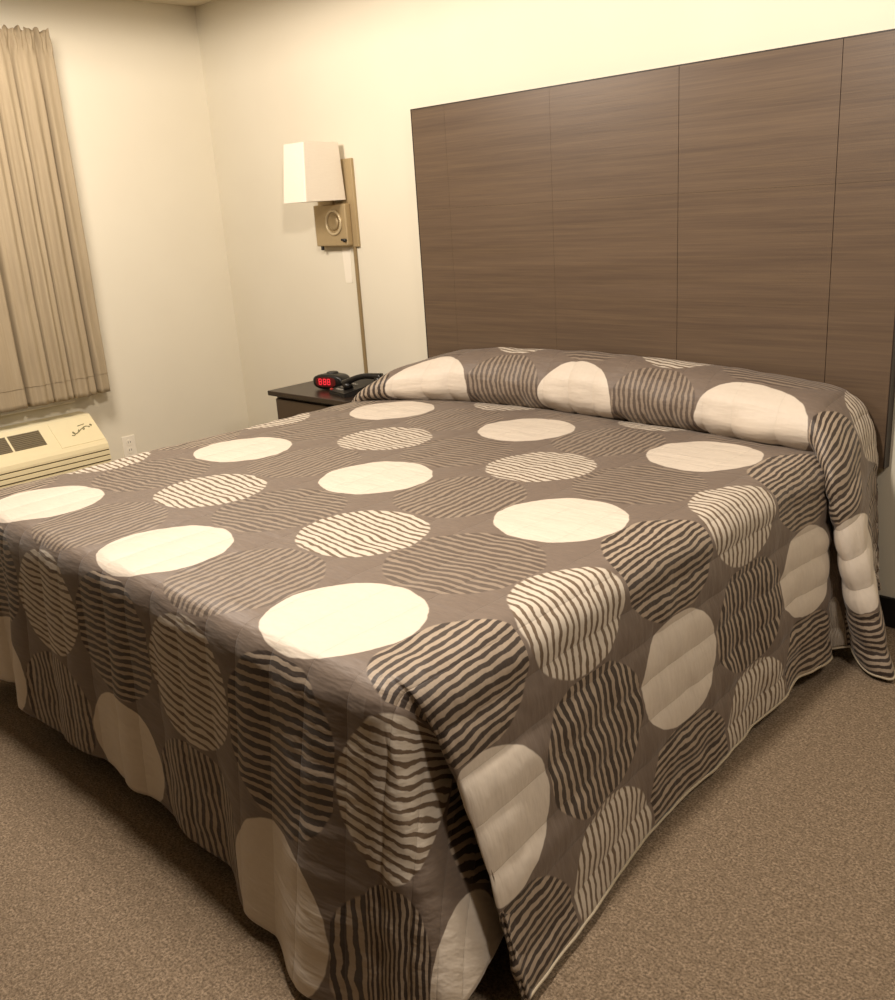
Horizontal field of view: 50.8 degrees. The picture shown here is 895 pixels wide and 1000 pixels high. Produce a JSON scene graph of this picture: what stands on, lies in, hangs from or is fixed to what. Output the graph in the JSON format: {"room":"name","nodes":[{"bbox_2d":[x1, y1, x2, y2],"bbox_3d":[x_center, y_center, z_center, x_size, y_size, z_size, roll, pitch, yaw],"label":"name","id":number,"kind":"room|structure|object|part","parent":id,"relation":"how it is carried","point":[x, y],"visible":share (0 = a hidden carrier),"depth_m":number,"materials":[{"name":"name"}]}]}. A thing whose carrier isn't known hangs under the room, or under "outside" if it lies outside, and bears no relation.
{"room":"hotel room","nodes":[
{"label":"hotel room","id":0,"kind":"room"},
{"bbox_2d":[0,0,248,460],"bbox_3d":[-3.756,-0.433,2.835,0.150,2.484,7.200,13,24,42],"label":"wall","id":1,"kind":"structure","parent":0,"point":[130,76],"depth_m":4.86,"materials":[{"name":"beige paint"}]},
{"bbox_2d":[0,399,74,416],"bbox_3d":[-2.563,-1.005,3.907,0.165,1.540,1.770,13,24,42],"label":"window sill","id":2,"kind":"structure","parent":1,"relation":"in","point":[70,400],"depth_m":4.54,"materials":[{"name":"white plastic"}]},
{"bbox_2d":[0,24,109,412],"bbox_3d":[-2.355,-1.120,3.934,0.169,1.653,1.712,13,24,42],"label":"curtain","id":3,"kind":"object","parent":1,"relation":"hanging from","point":[52,351],"visible":1,"depth_m":4.34,"materials":[{"name":"beige fabric"}]},
{"bbox_2d":[0,411,111,488],"bbox_3d":[-2.119,-0.046,4.367,0.268,0.502,1.088,13,24,42],"label":"air conditioner","id":4,"kind":"object","parent":1,"relation":"attached to","point":[34,450],"visible":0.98,"depth_m":4.46,"materials":[{"name":"beige plastic"}]},
{"bbox_2d":[0,437,12,454],"bbox_3d":[-2.078,-0.234,4.306,0.076,0.065,0.150,13,24,42],"label":"grille","id":5,"kind":"object","parent":4,"relation":"attached to","point":[6,443],"depth_m":4.34,"materials":[{"name":"plastic"}]},
{"bbox_2d":[7,430,46,451],"bbox_3d":[-1.968,-0.276,4.414,0.076,0.065,0.150,13,24,42],"label":"grille","id":6,"kind":"object","parent":4,"relation":"attached to","point":[17,440],"depth_m":4.41,"materials":[{"name":"plastic"}]},
{"bbox_2d":[121,435,136,456],"bbox_3d":[-1.679,-0.283,4.982,0.009,0.114,0.074,13,24,42],"label":"wall outlet","id":7,"kind":"object","parent":1,"relation":"attached to","point":[128,442],"visible":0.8,"depth_m":4.98,"materials":[{"name":"white plastic"}]},
{"bbox_2d":[134,0,213,6],"bbox_3d":[-0.764,-0.980,-0.420,8.671,0.120,7.500,13,24,42],"label":"ceiling","id":8,"kind":"structure","parent":0,"point":[191,3],"depth_m":4.72,"materials":[{"name":"paint"}]},
{"bbox_2d":[0,626,894,999],"bbox_3d":[-0.597,1.499,0.358,8.671,0.120,7.500,13,24,42],"label":"floor","id":9,"kind":"structure","parent":0,"point":[773,878],"depth_m":2.08,"materials":[{"name":"brown carpet"}]},
{"bbox_2d":[268,381,354,419],"bbox_3d":[-0.518,-0.237,4.632,0.600,0.624,0.387,13,24,42],"label":"nightstand","id":10,"kind":"object","parent":9,"relation":"on","point":[293,400],"visible":0.06,"depth_m":4.51,"materials":[{"name":"brown wood"}]},
{"bbox_3d":[-0.632,-0.366,4.463,0.546,0.185,0.016,13,24,42],"label":"drawer","id":11,"kind":"part","parent":10,"relation":"part of","materials":[{"name":"brown wood"}]},
{"bbox_2d":[313,371,348,388],"bbox_3d":[-0.553,-0.581,4.555,0.176,0.079,0.106,6,20,29],"label":"alarm clock","id":12,"kind":"object","parent":10,"relation":"on","point":[331,379],"visible":0.89,"depth_m":4.51,"materials":[{"name":"black plastic"}]},
{"bbox_2d":[329,373,383,397],"bbox_3d":[-0.411,-0.542,4.361,0.190,0.104,0.292,-14,20,-30],"label":"telephone","id":13,"kind":"object","parent":10,"relation":"on","point":[351,386],"visible":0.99,"depth_m":4.34,"materials":[{"name":"black plastic"}]},
{"bbox_2d":[195,0,894,597],"bbox_3d":[1.852,-0.691,2.457,8.671,2.484,0.150,13,24,42],"label":"wall","id":14,"kind":"structure","parent":0,"point":[351,74],"depth_m":4.29,"materials":[{"name":"beige paint"}]},
{"bbox_2d":[284,142,367,372],"bbox_3d":[-0.591,-1.089,4.487,0.272,1.141,0.262,13,24,42],"label":"wall lamp","id":15,"kind":"object","parent":14,"relation":"attached to","point":[313,171],"visible":0.98,"depth_m":4.35,"materials":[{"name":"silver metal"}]},
{"bbox_3d":[-0.624,-1.508,4.346,0.168,0.254,0.240,13,24,42],"label":"lamp shade","id":16,"kind":"part","parent":15,"relation":"part of","materials":[{"name":"fabric"}]},
{"bbox_3d":[-0.525,-1.405,4.481,0.272,0.395,0.016,13,24,42],"label":"plate","id":17,"kind":"part","parent":15,"relation":"part of","materials":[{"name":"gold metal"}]},
{"bbox_2d":[342,248,352,282],"bbox_3d":[-0.482,-1.133,4.552,0.060,0.166,0.002,13,24,42],"label":"tag","id":18,"kind":"object","parent":15,"relation":"part of","point":[346,252],"visible":1,"depth_m":4.55,"materials":[{"name":"white paper"}]},
{"bbox_3d":[-0.418,-0.882,4.574,0.017,0.674,0.012,13,24,42],"label":"cord","id":19,"kind":"part","parent":15,"relation":"part of","materials":[{"name":"brown plastic"}]},
{"bbox_2d":[410,29,894,468],"bbox_3d":[0.628,-0.875,3.490,2.020,1.278,0.042,13,24,42],"label":"headboard","id":20,"kind":"object","parent":14,"relation":"attached to","point":[738,211],"visible":0.83,"depth_m":3.23,"materials":[{"name":"brown laminate"}]},
{"bbox_3d":[-0.066,-1.433,3.965,0.189,0.401,0.016,13,24,42],"label":"panel","id":21,"kind":"part","parent":20,"relation":"part of","materials":[{"name":"brown laminate"}]},
{"bbox_3d":[-0.025,-0.828,4.155,0.189,0.869,0.016,13,24,42],"label":"panel","id":22,"kind":"part","parent":20,"relation":"part of","materials":[{"name":"brown laminate"}]},
{"bbox_3d":[0.198,-1.374,3.720,0.539,0.401,0.016,13,24,42],"label":"panel","id":23,"kind":"part","parent":20,"relation":"part of","materials":[{"name":"brown laminate"}]},
{"bbox_3d":[0.238,-0.768,3.910,0.539,0.869,0.016,13,24,42],"label":"panel","id":24,"kind":"part","parent":20,"relation":"part of","materials":[{"name":"brown laminate"}]},
{"bbox_3d":[0.587,-1.286,3.357,0.539,0.401,0.016,13,24,42],"label":"panel","id":25,"kind":"part","parent":20,"relation":"part of","materials":[{"name":"brown laminate"}]},
{"bbox_3d":[0.628,-0.681,3.547,0.539,0.869,0.016,13,24,42],"label":"panel","id":26,"kind":"part","parent":20,"relation":"part of","materials":[{"name":"brown laminate"}]},
{"bbox_3d":[1.018,-0.593,3.183,0.538,0.869,0.016,13,24,42],"label":"panel","id":27,"kind":"part","parent":20,"relation":"part of","materials":[{"name":"brown laminate"}]},
{"bbox_3d":[0.977,-1.198,2.993,0.538,0.401,0.016,13,24,42],"label":"panel","id":28,"kind":"part","parent":20,"relation":"part of","materials":[{"name":"brown laminate"}]},
{"bbox_3d":[1.286,-0.533,2.933,0.201,0.869,0.016,13,24,42],"label":"panel","id":29,"kind":"part","parent":20,"relation":"part of","materials":[{"name":"brown laminate"}]},
{"bbox_3d":[1.245,-1.138,2.744,0.201,0.401,0.016,13,24,42],"label":"panel","id":30,"kind":"part","parent":20,"relation":"part of","materials":[{"name":"brown laminate"}]},
{"bbox_2d":[879,595,894,627],"bbox_3d":[1.872,0.463,2.757,8.371,0.104,0.014,13,24,42],"label":"baseboard","id":31,"kind":"structure","parent":14,"relation":"attached to","point":[887,603],"depth_m":3.13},
{"bbox_3d":[-0.058,0.219,3.110,1.830,0.605,1.950,13,24,42],"label":"bed","id":32,"kind":"object","parent":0,"visible":0},
{"bbox_2d":[0,347,894,999],"bbox_3d":[-0.145,0.124,2.965,2.491,0.859,2.243,13,24,42],"label":"bedspread","id":33,"kind":"object","parent":32,"relation":"on","point":[427,659],"visible":1,"depth_m":2.22,"materials":[{"name":"brown fabric"}]}
]}

